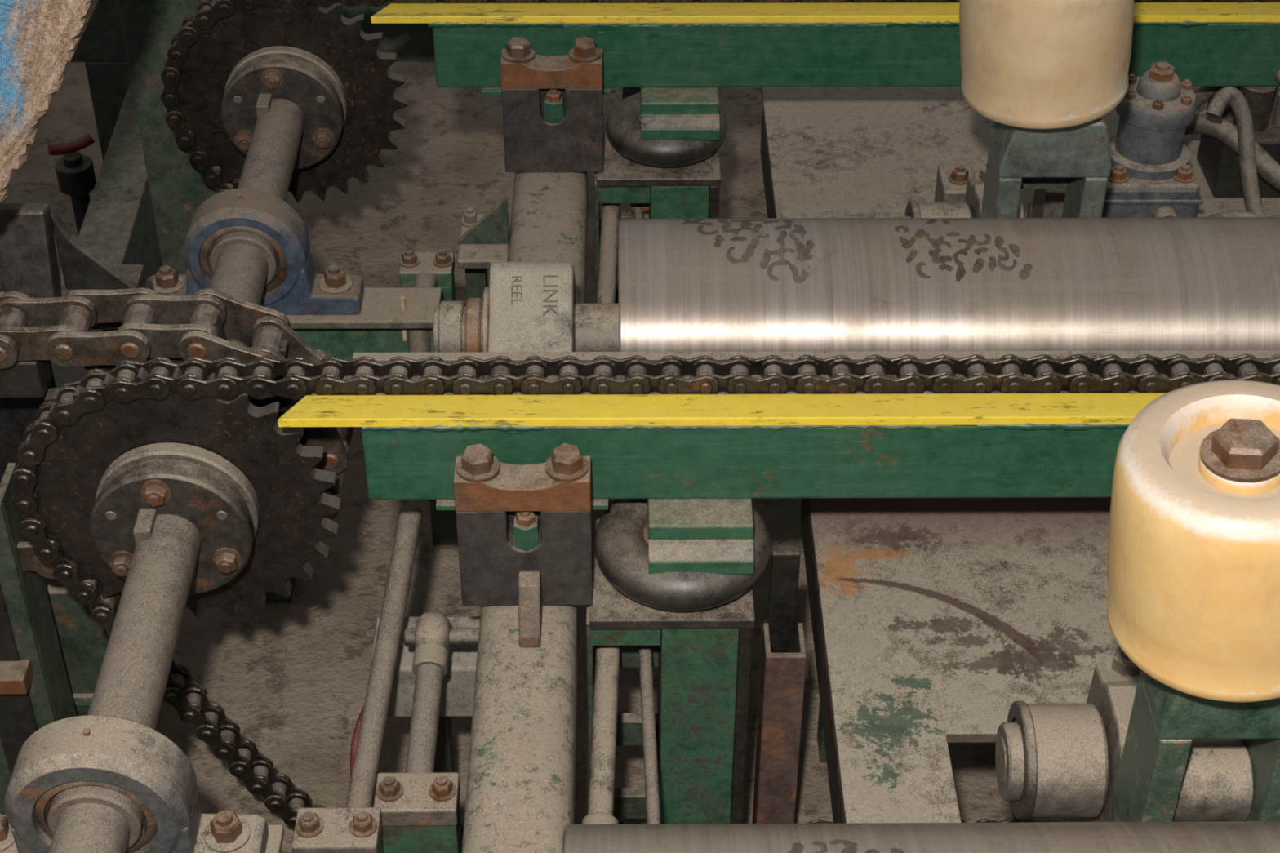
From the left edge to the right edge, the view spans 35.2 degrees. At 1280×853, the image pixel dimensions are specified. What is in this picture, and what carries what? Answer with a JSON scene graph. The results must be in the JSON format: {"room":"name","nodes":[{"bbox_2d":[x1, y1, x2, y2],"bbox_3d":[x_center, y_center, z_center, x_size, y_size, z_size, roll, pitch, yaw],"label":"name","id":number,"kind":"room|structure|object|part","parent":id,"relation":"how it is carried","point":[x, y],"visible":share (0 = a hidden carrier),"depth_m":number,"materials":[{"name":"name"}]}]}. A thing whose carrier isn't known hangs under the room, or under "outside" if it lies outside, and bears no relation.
{"room":"factory floor","nodes":[
{"label":"factory floor","id":0,"kind":"room"},
{"bbox_2d":[0,61,1031,852],"bbox_3d":[-0.041,-0.539,4.733,12.000,0.001,12.000,0,38,0],"label":"floor","id":1,"kind":"structure","parent":0,"point":[293,679],"depth_m":3.67,"materials":[{"name":"grey concrete"}]},
{"bbox_2d":[0,462,76,815],"bbox_3d":[-1.085,0.355,3.048,0.378,0.660,0.140,0,38,0],"label":"support beam","id":2,"kind":"structure","parent":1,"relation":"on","point":[35,691],"depth_m":3.01,"materials":[{"name":"metal"}]},
{"bbox_3d":[-1.085,0.367,3.032,0.378,0.660,0.010,0,38,0],"label":"panel","id":3,"kind":"part","parent":2,"relation":"part of","materials":[{"name":"green paint"}]},
{"bbox_2d":[47,133,96,235],"bbox_3d":[-1.228,-0.499,4.435,0.094,0.296,0.080,0,38,0],"label":"valve","id":4,"kind":"object","parent":1,"relation":"on","point":[75,173],"visible":0.85,"depth_m":4.37,"materials":[{"name":"black metal"}]},
{"bbox_3d":[-1.227,-0.606,4.356,0.102,0.031,0.026,-21,43,-25],"label":"lever","id":5,"kind":"part","parent":4,"relation":"part of","materials":[{"name":"metal"}]},
{"bbox_3d":[-1.228,-0.484,4.446,0.040,0.260,0.040,0,38,0],"label":"stem","id":6,"kind":"part","parent":4,"relation":"part of","materials":[{"name":"black metal"}]},
{"bbox_2d":[43,577,122,716],"bbox_3d":[-0.959,0.356,3.291,0.235,0.360,0.160,0,38,0],"label":"gusset plate","id":7,"kind":"object","parent":1,"relation":"on","point":[83,643],"visible":0.02,"depth_m":3.19,"materials":[{"name":"paint"}]},
{"bbox_2d":[0,203,145,483],"bbox_3d":[-0.875,-0.061,3.004,0.300,0.631,0.140,0,38,0],"label":"bracket","id":8,"kind":"object","parent":7,"relation":"on","point":[28,266],"visible":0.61,"depth_m":2.85,"materials":[{"name":"black metal"}]},
{"bbox_3d":[-0.914,-0.240,2.839,0.180,0.147,0.072,0,38,0],"label":"upright plate","id":9,"kind":"part","parent":8,"relation":"part of","materials":[{"name":"black metal"}]},
{"bbox_2d":[0,0,98,201],"bbox_3d":[-1.060,-0.601,2.498,0.935,0.908,0.398,0,38,0],"label":"log","id":10,"kind":"object","parent":8,"relation":"on","point":[39,39],"visible":1,"depth_m":2.39,"materials":[{"name":"brown wood"}]},
{"bbox_2d":[50,84,162,387],"bbox_3d":[-1.073,-0.278,4.134,0.105,0.280,1.250,-1,38,-2],"label":"beam","id":11,"kind":"structure","parent":1,"relation":"on","point":[118,224],"depth_m":4.16,"materials":[{"name":"metal"}]},
{"bbox_2d":[84,62,131,161],"bbox_3d":[-1.190,-0.705,4.655,0.100,0.350,0.100,0,38,0],"label":"leg","id":12,"kind":"object","parent":1,"relation":"on","point":[108,82],"visible":0.16,"depth_m":4.55,"materials":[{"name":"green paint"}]},
{"bbox_2d":[71,0,435,62],"bbox_3d":[0.410,-0.946,4.484,3.500,0.250,0.100,0,38,0],"label":"beam","id":13,"kind":"structure","parent":12,"relation":"on","point":[102,40],"depth_m":4.47,"materials":[{"name":"green metal"}]},
{"bbox_2d":[117,0,226,274],"bbox_3d":[-0.848,-0.592,3.701,0.152,1.350,0.012,0,38,0],"label":"support beam","id":14,"kind":"structure","parent":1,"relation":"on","point":[177,188],"depth_m":3.73,"materials":[{"name":"green metal"}]},
{"bbox_2d":[265,577,295,602],"bbox_3d":[-0.667,0.124,3.532,0.080,0.430,0.080,0,38,0],"label":"leg","id":15,"kind":"object","parent":1,"relation":"on","point":[271,597],"visible":0.16,"depth_m":3.63,"materials":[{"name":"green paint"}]},
{"bbox_3d":[-0.576,-0.045,3.388,0.500,0.015,0.100,0,38,0],"label":"flange","id":16,"kind":"object","parent":15,"relation":"on","visible":0},
{"bbox_2d":[249,328,433,359],"bbox_3d":[-0.576,-0.120,3.342,0.500,0.169,0.016,0,38,0],"label":"web","id":17,"kind":"object","parent":16,"relation":"on","point":[342,344],"visible":0.02,"depth_m":3.32,"materials":[{"name":"green paint"}]},
{"bbox_2d":[285,287,441,328],"bbox_3d":[-0.576,-0.193,3.285,0.500,0.015,0.100,0,38,0],"label":"flange","id":18,"kind":"object","parent":17,"relation":"on","point":[380,308],"visible":0.21,"depth_m":3.26,"materials":[{"name":"grey metal"}]},
{"bbox_2d":[144,188,364,315],"bbox_3d":[-0.625,-0.279,3.213,0.350,0.207,0.086,0,38,0],"label":"block","id":19,"kind":"object","parent":18,"relation":"on","point":[262,220],"visible":0.78,"depth_m":3.19,"materials":[{"name":"blue paint"}]},
{"bbox_2d":[151,275,184,294],"bbox_3d":[-0.761,-0.229,3.255,0.054,0.005,0.054,0,38,0],"label":"washer","id":20,"kind":"object","parent":19,"relation":"in","point":[175,285],"depth_m":3.24,"materials":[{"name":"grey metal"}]},
{"bbox_2d":[319,275,352,293],"bbox_3d":[-0.491,-0.230,3.257,0.054,0.005,0.054,0,38,0],"label":"washer","id":21,"kind":"object","parent":19,"relation":"in","point":[343,285],"depth_m":3.24,"materials":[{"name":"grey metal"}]},
{"bbox_2d":[400,296,407,341],"bbox_3d":[-0.384,-0.175,3.282,0.008,0.091,0.018,-11,39,-14],"label":"wood splinter","id":22,"kind":"object","parent":18,"relation":"on","point":[402,307],"visible":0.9,"depth_m":3.26,"materials":[{"name":"beige wood"}]},
{"bbox_2d":[306,604,320,611],"bbox_3d":[-0.584,0.325,3.618,0.026,0.003,0.003,-23,43,-27],"label":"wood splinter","id":23,"kind":"object","parent":1,"relation":"on","point":[314,607],"visible":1,"depth_m":3.62,"materials":[{"name":"wood"}]},
{"bbox_2d":[291,807,383,852],"bbox_3d":[-0.375,0.708,2.659,0.104,0.586,0.065,0,38,0],"label":"clamp","id":24,"kind":"object","parent":1,"relation":"on","point":[326,829],"visible":1,"depth_m":2.48,"materials":[{"name":"grey metal"}]},
{"bbox_2d":[345,504,422,807],"bbox_3d":[-0.348,0.325,2.740,0.033,0.142,0.528,3,38,3],"label":"pipe","id":25,"kind":"object","parent":24,"relation":"attached to","point":[376,704],"visible":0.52,"depth_m":2.73,"materials":[{"name":"grey metal"}]},
{"bbox_2d":[373,772,462,852],"bbox_3d":[-0.282,0.671,2.710,0.104,0.581,0.065,0,38,0],"label":"clamp","id":26,"kind":"object","parent":1,"relation":"on","point":[420,812],"visible":0.95,"depth_m":2.54,"materials":[{"name":"grey metal"}]},
{"bbox_2d":[404,611,479,773],"bbox_3d":[-0.266,0.370,2.692,0.110,0.104,0.294,0,38,0],"label":"pipe fitting","id":27,"kind":"object","parent":26,"relation":"attached to","point":[433,637],"visible":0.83,"depth_m":2.72,"materials":[{"name":"grey metal"}]},
{"bbox_3d":[-0.286,0.399,2.675,0.037,0.079,0.231,1,38,1],"label":"rod","id":28,"kind":"part","parent":27,"relation":"part of","materials":[{"name":"grey metal"}]},
{"bbox_2d":[369,616,479,773],"bbox_3d":[-0.304,0.490,3.041,0.160,0.460,0.110,0,38,0],"label":"metal frame","id":29,"kind":"object","parent":1,"relation":"on","point":[459,682],"visible":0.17,"depth_m":2.89,"materials":[{"name":"metal"}]},
{"bbox_2d":[350,706,364,779],"bbox_3d":[-0.386,0.553,2.864,0.042,0.194,0.333,-1,38,-2],"label":"hose","id":30,"kind":"object","parent":29,"relation":"attached to","point":[356,732],"visible":0.13,"depth_m":2.85,"materials":[{"name":"rubber"}]},
{"bbox_3d":[-0.304,0.526,3.076,0.040,0.360,0.040,0,38,0],"label":"leg","id":31,"kind":"part","parent":29,"relation":"part of","materials":[{"name":"metal"}]},
{"bbox_2d":[399,249,457,545],"bbox_3d":[-0.360,-0.043,3.579,0.091,0.636,0.065,0,38,0],"label":"bracket","id":32,"kind":"object","parent":1,"relation":"on","point":[441,264],"visible":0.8,"depth_m":3.40,"materials":[{"name":"grey metal"}]},
{"bbox_2d":[407,271,437,352],"bbox_3d":[-0.361,-0.139,3.352,0.040,0.180,0.168,1,38,2],"label":"pipe","id":33,"kind":"object","parent":32,"relation":"attached to","point":[419,340],"visible":0.37,"depth_m":3.31,"materials":[{"name":"grey metal"}]},
{"bbox_3d":[-0.360,0.013,3.623,0.050,0.494,0.045,0,38,0],"label":"post","id":34,"kind":"part","parent":32,"relation":"part of","materials":[{"name":"metal"}]},
{"bbox_2d":[455,195,511,299],"bbox_3d":[-0.269,-0.115,3.609,0.091,0.714,0.150,0,38,0],"label":"mounting bracket","id":35,"kind":"object","parent":1,"relation":"on","point":[484,239],"visible":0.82,"depth_m":3.41,"materials":[{"name":"green metal"}]},
{"bbox_3d":[-0.288,-0.100,3.678,0.035,0.604,0.040,0,38,0],"label":"post","id":36,"kind":"part","parent":35,"relation":"part of","materials":[{"name":"metal"}]},
{"bbox_3d":[-0.268,-0.348,3.402,0.091,0.092,0.010,0,38,0],"label":"plate","id":37,"kind":"part","parent":35,"relation":"part of","materials":[{"name":"green paint"}]},
{"bbox_2d":[462,569,577,852],"bbox_3d":[-0.146,0.723,2.510,0.130,0.747,0.905,0,38,0],"label":"tube","id":38,"kind":"object","parent":1,"relation":"on","point":[520,792],"visible":0.94,"depth_m":2.50,"materials":[{"name":"grey metal"}]},
{"bbox_2d":[453,443,592,605],"bbox_3d":[-0.148,0.127,2.599,0.171,0.240,0.058,0,38,0],"label":"block","id":39,"kind":"object","parent":38,"relation":"attached to","point":[511,518],"visible":0.98,"depth_m":2.57,"materials":[{"name":"metal"}]},
{"bbox_3d":[-0.148,0.157,2.623,0.171,0.164,0.048,0,38,0],"label":"slotted plate","id":40,"kind":"part","parent":39,"relation":"part of","materials":[{"name":"black metal"}]},
{"bbox_3d":[-0.148,0.116,2.617,0.060,0.092,0.005,0,38,0],"label":"backing plate","id":41,"kind":"part","parent":39,"relation":"part of","materials":[{"name":"metal"}]},
{"bbox_2d":[561,821,1279,852],"bbox_3d":[0.923,0.555,1.988,2.405,0.330,0.330,0,38,0],"label":"roller","id":42,"kind":"object","parent":38,"relation":"attached to","point":[1206,837],"visible":1,"depth_m":1.95,"materials":[{"name":"silver metal"}]},
{"bbox_2d":[786,839,903,852],"bbox_3d":[0.217,0.434,1.884,0.166,0.016,0.138,0,38,0],"label":"tread imprint marks","id":43,"kind":"object","parent":42,"relation":"on","point":[851,847],"visible":1,"depth_m":1.93,"materials":[{"name":"black paint"}]},
{"bbox_2d":[507,172,587,303],"bbox_3d":[-0.155,0.069,3.414,0.130,0.665,0.905,0,38,0],"label":"pipe","id":44,"kind":"object","parent":1,"relation":"on","point":[549,217],"visible":0.2,"depth_m":3.42,"materials":[{"name":"grey metal"}]},
{"bbox_2d":[500,36,603,172],"bbox_3d":[-0.149,-0.552,3.468,0.171,0.240,0.058,0,38,0],"label":"block","id":45,"kind":"object","parent":44,"relation":"attached to","point":[553,106],"visible":1,"depth_m":3.45,"materials":[{"name":"metal"}]},
{"bbox_3d":[-0.149,-0.522,3.493,0.171,0.164,0.048,0,38,0],"label":"slotted plate","id":46,"kind":"part","parent":45,"relation":"part of","materials":[{"name":"grey metal"}]},
{"bbox_3d":[-0.149,-0.564,3.487,0.060,0.092,0.005,0,38,0],"label":"backing plate","id":47,"kind":"part","parent":45,"relation":"part of","materials":[{"name":"metal"}]},
{"bbox_2d":[432,217,1279,352],"bbox_3d":[0.941,-0.131,2.867,2.459,0.330,0.330,0,38,0],"label":"roller","id":48,"kind":"object","parent":44,"relation":"attached to","point":[1127,283],"visible":0.59,"depth_m":2.71,"materials":[{"name":"silver metal"}]},
{"bbox_2d":[682,217,814,283],"bbox_3d":[0.147,-0.251,2.765,0.178,0.022,0.164,0,38,0],"label":"tread imprint marks","id":49,"kind":"object","parent":48,"relation":"on","point":[801,250],"visible":1,"depth_m":2.74,"materials":[{"name":"black paint"}]},
{"bbox_2d":[894,218,1032,281],"bbox_3d":[0.440,-0.247,2.761,0.179,0.021,0.144,0,38,0],"label":"tread imprint marks","id":50,"kind":"object","parent":48,"relation":"on","point":[978,265],"visible":1,"depth_m":2.73,"materials":[{"name":"black paint"}]},
{"bbox_2d":[622,87,640,99],"bbox_3d":[0.009,-0.708,4.665,0.100,0.350,0.100,0,38,0],"label":"leg","id":51,"kind":"object","parent":1,"relation":"on","point":[626,91],"visible":0.02,"depth_m":4.56,"materials":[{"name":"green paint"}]},
{"bbox_2d":[594,116,720,302],"bbox_3d":[0.029,-0.241,3.817,0.222,0.658,0.222,0,38,0],"label":"stand","id":52,"kind":"object","parent":1,"relation":"on","point":[691,191],"visible":0.32,"depth_m":3.56,"materials":[{"name":"metal"}]},
{"bbox_3d":[-0.078,-0.232,3.818,0.008,0.641,0.190,0,38,0],"label":"post","id":53,"kind":"part","parent":52,"relation":"part of","materials":[{"name":"metal"}]},
{"bbox_2d":[595,203,620,303],"bbox_3d":[-0.056,-0.278,3.547,0.048,0.104,0.366,1,38,1],"label":"pipe","id":54,"kind":"object","parent":52,"relation":"attached to","point":[609,233],"visible":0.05,"depth_m":3.55,"materials":[{"name":"grey metal"}]},
{"bbox_3d":[-0.029,-0.413,3.563,0.094,0.041,0.010,0,38,0],"label":"header plate","id":55,"kind":"part","parent":52,"relation":"part of","materials":[{"name":"green paint"}]},
{"bbox_2d":[631,203,648,218],"bbox_3d":[0.002,-0.265,3.559,0.034,0.090,0.383,0,38,0],"label":"rod","id":56,"kind":"object","parent":52,"relation":"attached to","point":[637,209],"visible":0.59,"depth_m":3.67,"materials":[{"name":"metal"}]},
{"bbox_3d":[0.004,-0.260,3.556,0.018,0.087,0.373,-1,38,-2],"label":"rod","id":57,"kind":"part","parent":56,"relation":"part of","materials":[{"name":"metal"}]},
{"bbox_3d":[0.022,-0.233,3.820,0.008,0.641,0.187,0,38,0],"label":"post","id":58,"kind":"part","parent":52,"relation":"part of","materials":[{"name":"metal"}]},
{"bbox_3d":[0.032,-0.494,3.620,0.217,0.016,0.222,0,38,0],"label":"shelf plate","id":59,"kind":"part","parent":52,"relation":"part of","materials":[{"name":"metal"}]},
{"bbox_2d":[605,87,727,166],"bbox_3d":[0.047,-0.545,3.569,0.216,0.126,0.216,0,38,0],"label":"spring","id":60,"kind":"object","parent":52,"relation":"on","point":[656,126],"visible":1,"depth_m":3.50,"materials":[{"name":"black rubber"}]},
{"bbox_3d":[0.070,-0.172,3.742,0.102,0.641,0.010,0,38,0],"label":"post","id":61,"kind":"part","parent":52,"relation":"part of","materials":[{"name":"green metal"}]},
{"bbox_3d":[0.129,-0.230,3.817,0.018,0.641,0.198,0,38,0],"label":"post","id":62,"kind":"part","parent":52,"relation":"part of","materials":[{"name":"black metal"}]},
{"bbox_2d":[370,0,1279,95],"bbox_3d":[0.856,-0.683,3.528,2.626,0.164,0.127,0,38,0],"label":"rail","id":63,"kind":"object","parent":52,"relation":"on","point":[645,44],"visible":0.77,"depth_m":3.47,"materials":[{"name":"green metal"}]},
{"bbox_2d":[586,511,755,824],"bbox_3d":[0.038,0.445,2.939,0.222,0.658,0.222,0,38,0],"label":"stand","id":64,"kind":"object","parent":1,"relation":"on","point":[702,658],"visible":0.56,"depth_m":2.75,"materials":[{"name":"metal"}]},
{"bbox_3d":[-0.069,0.455,2.940,0.008,0.641,0.190,0,38,0],"label":"post","id":65,"kind":"part","parent":64,"relation":"part of","materials":[{"name":"metal"}]},
{"bbox_2d":[581,645,620,824],"bbox_3d":[-0.047,0.409,2.669,0.048,0.104,0.366,1,38,1],"label":"rod","id":66,"kind":"object","parent":64,"relation":"attached to","point":[605,708],"visible":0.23,"depth_m":2.65,"materials":[{"name":"grey metal"}]},
{"bbox_3d":[-0.019,0.274,2.685,0.094,0.041,0.010,0,38,0],"label":"header plate","id":67,"kind":"part","parent":64,"relation":"part of","materials":[{"name":"green paint"}]},
{"bbox_2d":[638,645,660,824],"bbox_3d":[0.011,0.421,2.680,0.034,0.090,0.383,0,38,0],"label":"rod","id":68,"kind":"object","parent":64,"relation":"attached to","point":[646,687],"visible":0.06,"depth_m":2.68,"materials":[{"name":"metal"}]},
{"bbox_3d":[0.031,0.454,2.942,0.008,0.641,0.187,0,38,0],"label":"post","id":69,"kind":"part","parent":64,"relation":"part of","materials":[{"name":"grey metal"}]},
{"bbox_3d":[0.042,0.192,2.741,0.217,0.016,0.222,0,38,0],"label":"shelf plate","id":70,"kind":"part","parent":64,"relation":"part of","materials":[{"name":"metal"}]},
{"bbox_2d":[594,498,769,611],"bbox_3d":[0.056,0.142,2.690,0.236,0.126,0.236,0,38,0],"label":"spring","id":71,"kind":"object","parent":64,"relation":"on","point":[668,554],"visible":0.91,"depth_m":2.62,"materials":[{"name":"black rubber"}]},
{"bbox_2d":[277,350,1279,510],"bbox_3d":[0.860,0.003,2.649,2.636,0.164,0.127,0,38,0],"label":"rail","id":72,"kind":"object","parent":71,"relation":"on","point":[859,444],"visible":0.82,"depth_m":2.59,"materials":[{"name":"green metal"}]},
{"bbox_2d":[10,353,1279,852],"bbox_3d":[0.773,0.289,2.893,3.230,0.936,0.057,0,38,0],"label":"chain","id":73,"kind":"object","parent":72,"relation":"attached to","point":[1005,375],"visible":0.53,"depth_m":2.61,"materials":[{"name":"black metal"}]},
{"bbox_3d":[0.079,0.515,2.864,0.102,0.641,0.010,0,38,0],"label":"post","id":74,"kind":"part","parent":64,"relation":"part of","materials":[{"name":"green metal"}]},
{"bbox_3d":[0.138,0.457,2.938,0.018,0.641,0.198,0,38,0],"label":"post","id":75,"kind":"part","parent":64,"relation":"part of","materials":[{"name":"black metal"}]},
{"bbox_2d":[751,550,806,823],"bbox_3d":[0.203,0.444,2.972,0.057,0.620,0.090,0,38,0],"label":"channel","id":76,"kind":"object","parent":1,"relation":"on","point":[783,670],"visible":0.84,"depth_m":2.90,"materials":[{"name":"brown metal"}]},
{"bbox_2d":[800,497,1119,823],"bbox_3d":[0.991,0.660,2.731,1.478,0.580,1.250,0,38,0],"label":"deck plate","id":77,"kind":"object","parent":1,"relation":"on","point":[931,617],"visible":0.56,"depth_m":2.76,"materials":[{"name":"metal"}]},
{"bbox_3d":[0.332,0.316,3.184,0.070,0.561,0.060,0,38,0],"label":"leg","id":78,"kind":"part","parent":77,"relation":"part of","materials":[{"name":"green paint"}]},
{"bbox_2d":[995,646,1239,822],"bbox_3d":[0.632,0.406,2.386,0.418,0.242,0.207,0,38,0],"label":"shaft","id":79,"kind":"object","parent":77,"relation":"on","point":[1052,760],"visible":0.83,"depth_m":2.33,"materials":[{"name":"grey metal"}]},
{"bbox_2d":[1106,379,1279,702],"bbox_3d":[0.585,0.113,1.985,0.255,0.274,0.242,0,38,0],"label":"roller","id":80,"kind":"object","parent":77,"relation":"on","point":[1193,572],"visible":1,"depth_m":1.91,"materials":[{"name":"beige plastic"}]},
{"bbox_2d":[1198,451,1279,494],"bbox_3d":[0.574,0.034,1.923,0.083,0.023,0.082,0,38,0],"label":"washer","id":81,"kind":"object","parent":80,"relation":"in","point":[1221,473],"depth_m":1.90,"materials":[{"name":"metal"}]},
{"bbox_2d":[1107,668,1279,822],"bbox_3d":[0.615,0.399,2.213,0.200,0.466,0.175,0,38,0],"label":"bracket","id":82,"kind":"object","parent":77,"relation":"on","point":[1167,773],"visible":0.64,"depth_m":2.15,"materials":[{"name":"green metal"}]},
{"bbox_3d":[0.552,0.408,2.212,0.034,0.294,0.105,0,38,0],"label":"leg","id":83,"kind":"part","parent":82,"relation":"part of","materials":[{"name":"green metal"}]},
{"bbox_3d":[0.678,0.407,2.213,0.034,0.294,0.105,0,38,0],"label":"leg","id":84,"kind":"part","parent":82,"relation":"part of","materials":[{"name":"green metal"}]},
{"bbox_2d":[760,85,1279,217],"bbox_3d":[0.979,-0.165,3.787,1.478,0.580,1.100,0,38,0],"label":"deck plate","id":85,"kind":"object","parent":1,"relation":"on","point":[826,152],"visible":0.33,"depth_m":3.77,"materials":[{"name":"metal"}]},
{"bbox_2d":[931,164,973,202],"bbox_3d":[0.533,-0.377,3.444,0.055,0.174,0.120,0,38,0],"label":"cleat","id":86,"kind":"object","parent":85,"relation":"on","point":[951,180],"visible":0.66,"depth_m":3.38,"materials":[{"name":"grey metal"}]},
{"bbox_2d":[898,162,1024,217],"bbox_3d":[0.623,-0.281,3.265,0.418,0.242,0.207,0,38,0],"label":"shaft","id":87,"kind":"object","parent":85,"relation":"on","point":[971,206],"visible":0.16,"depth_m":3.21,"materials":[{"name":"grey metal"}]},
{"bbox_2d":[980,115,1111,217],"bbox_3d":[0.606,-0.287,3.091,0.200,0.466,0.175,0,38,0],"label":"bracket","id":88,"kind":"object","parent":85,"relation":"on","point":[1077,159],"visible":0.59,"depth_m":2.95,"materials":[{"name":"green metal"}]},
{"bbox_3d":[0.543,-0.279,3.091,0.034,0.294,0.105,0,38,0],"label":"leg","id":89,"kind":"part","parent":88,"relation":"part of","materials":[{"name":"grey metal"}]},
{"bbox_3d":[0.669,-0.279,3.092,0.034,0.294,0.105,0,38,0],"label":"leg","id":90,"kind":"part","parent":88,"relation":"part of","materials":[{"name":"grey metal"}]},
{"bbox_2d":[1026,188,1066,217],"bbox_3d":[0.703,-0.378,3.446,0.055,0.174,0.120,0,38,0],"label":"cleat","id":91,"kind":"object","parent":85,"relation":"on","point":[1046,202],"visible":0.14,"depth_m":3.38,"materials":[{"name":"grey metal"}]},
{"bbox_2d":[959,0,1133,128],"bbox_3d":[0.576,-0.574,2.864,0.255,0.274,0.242,0,38,0],"label":"roller","id":92,"kind":"object","parent":85,"relation":"on","point":[1025,64],"visible":1,"depth_m":2.79,"materials":[{"name":"beige plastic"}]},
{"bbox_2d":[1101,61,1203,217],"bbox_3d":[0.826,-0.442,3.391,0.220,0.343,0.190,0,38,0],"label":"motor","id":93,"kind":"object","parent":85,"relation":"on","point":[1152,175],"visible":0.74,"depth_m":3.35,"materials":[{"name":"metal"}]},
{"bbox_2d":[1184,114,1279,190],"bbox_3d":[1.085,-0.469,3.566,0.460,0.126,0.100,30,47,32],"label":"hose","id":94,"kind":"object","parent":85,"relation":"on","point":[1222,129],"visible":0.56,"depth_m":3.54,"materials":[{"name":"grey rubber"}]},
{"bbox_2d":[1208,210,1262,217],"bbox_3d":[1.060,-0.317,3.401,0.239,0.101,0.042,5,38,6],"label":"hose","id":95,"kind":"object","parent":85,"relation":"on","point":[1232,213],"visible":0.26,"depth_m":3.37,"materials":[{"name":"grey rubber"}]},
{"bbox_2d":[1204,86,1266,217],"bbox_3d":[1.095,-0.417,3.423,0.307,0.254,0.071,26,45,29],"label":"hose","id":96,"kind":"object","parent":85,"relation":"on","point":[1232,95],"visible":0.91,"depth_m":3.44,"materials":[{"name":"grey rubber"}]},
{"bbox_2d":[1196,85,1279,197],"bbox_3d":[1.109,-0.531,3.623,0.160,0.200,0.140,0,38,0],"label":"block","id":97,"kind":"object","parent":85,"relation":"on","point":[1219,164],"visible":0.68,"depth_m":3.59,"materials":[{"name":"black metal"}]},
{"bbox_2d":[1193,70,1279,108],"bbox_3d":[1.093,-0.510,3.546,0.109,0.221,0.495,-10,39,-13],"label":"hose","id":98,"kind":"object","parent":97,"relation":"attached to","point":[1203,94],"visible":0.19,"depth_m":3.69,"materials":[{"name":"grey rubber"}]},
{"bbox_2d":[1207,85,1278,104],"bbox_3d":[1.117,-0.651,3.719,0.100,0.270,0.080,0,38,0],"label":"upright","id":99,"kind":"object","parent":85,"relation":"on","point":[1237,87],"visible":0.02,"depth_m":3.70,"materials":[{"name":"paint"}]},
{"bbox_3d":[-1.324,0.271,3.024,0.100,0.820,0.050,0,38,0],"label":"beam","id":100,"kind":"structure","parent":1,"relation":"on","visible":0},
{"bbox_2d":[0,360,51,397],"bbox_3d":[-1.218,-0.076,2.754,0.810,0.060,0.050,0,38,0],"label":"beam","id":101,"kind":"structure","parent":100,"relation":"on","point":[24,379],"depth_m":2.74,"materials":[{"name":"black metal"}]},
{"bbox_3d":[-0.657,0.829,2.629,0.080,0.430,0.080,0,38,0],"label":"leg","id":102,"kind":"object","parent":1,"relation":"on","visible":0},
{"bbox_3d":[-0.622,0.660,2.485,0.390,0.015,0.100,0,38,0],"label":"flange","id":103,"kind":"object","parent":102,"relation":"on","visible":0},
{"bbox_3d":[-0.621,0.585,2.439,0.390,0.169,0.016,0,38,0],"label":"web","id":104,"kind":"object","parent":103,"relation":"on","visible":0},
{"bbox_2d":[265,824,284,852],"bbox_3d":[-0.621,0.513,2.383,0.390,0.015,0.100,0,38,0],"label":"flange","id":105,"kind":"object","parent":104,"relation":"on","point":[276,832],"visible":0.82,"depth_m":2.40,"materials":[{"name":"grey metal"}]},
{"bbox_2d":[0,715,268,852],"bbox_3d":[-0.616,0.423,2.309,0.350,0.214,0.086,0,38,0],"label":"block","id":106,"kind":"object","parent":105,"relation":"on","point":[127,766],"visible":0.88,"depth_m":2.27,"materials":[{"name":"grey metal"}]},
{"bbox_2d":[0,820,14,852],"bbox_3d":[-0.751,0.476,2.353,0.054,0.005,0.054,0,38,0],"label":"washer","id":107,"kind":"object","parent":106,"relation":"in","point":[6,839],"depth_m":2.34,"materials":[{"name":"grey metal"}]},
{"bbox_2d":[48,98,304,852],"bbox_3d":[-0.620,0.088,2.742,0.081,0.081,2.600,0,38,0],"label":"shaft","id":108,"kind":"object","parent":106,"relation":"attached to","point":[132,679],"visible":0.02,"depth_m":2.53,"materials":[{"name":"grey metal"}]},
{"bbox_2d":[30,366,341,620],"bbox_3d":[-0.620,0.133,2.685,0.429,0.429,0.135,0,38,0],"label":"wheel","id":109,"kind":"object","parent":108,"relation":"attached to","point":[255,499],"visible":0.81,"depth_m":2.67,"materials":[{"name":"grey metal"}]},
{"bbox_2d":[44,311,349,445],"bbox_3d":[-0.621,0.019,2.835,0.421,0.418,0.110,0,38,0],"label":"wheel","id":110,"kind":"object","parent":108,"relation":"attached to","point":[51,394],"visible":0.12,"depth_m":2.75,"materials":[{"name":"black metal"}]},
{"bbox_2d":[0,288,354,578],"bbox_3d":[-1.037,0.017,2.832,1.265,0.433,0.119,0,38,0],"label":"chain","id":111,"kind":"object","parent":110,"relation":"on","point":[55,330],"visible":0.3,"depth_m":2.73,"materials":[{"name":"grey metal"}]},
{"bbox_2d":[177,0,408,203],"bbox_3d":[-0.629,-0.553,3.563,0.429,0.429,0.135,0,38,0],"label":"wheel","id":112,"kind":"object","parent":108,"relation":"attached to","point":[316,58],"visible":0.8,"depth_m":3.55,"materials":[{"name":"grey metal"}]},
{"bbox_2d":[160,0,1279,194],"bbox_3d":[0.764,-0.398,3.771,3.230,0.936,0.057,0,38,0],"label":"chain","id":113,"kind":"object","parent":112,"relation":"on","point":[205,18],"visible":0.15,"depth_m":3.48,"materials":[{"name":"black metal"}]},
{"bbox_2d":[204,816,250,852],"bbox_3d":[-0.481,0.475,2.355,0.054,0.005,0.054,0,38,0],"label":"washer","id":114,"kind":"object","parent":106,"relation":"in","point":[239,841],"depth_m":2.34,"materials":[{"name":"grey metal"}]},
{"bbox_2d":[481,262,575,351],"bbox_3d":[-0.156,-0.101,2.879,0.126,0.258,0.300,0,38,0],"label":"housing","id":115,"kind":"object","parent":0,"point":[527,306],"depth_m":2.80,"materials":[{"name":"grey metal"}]}
]}

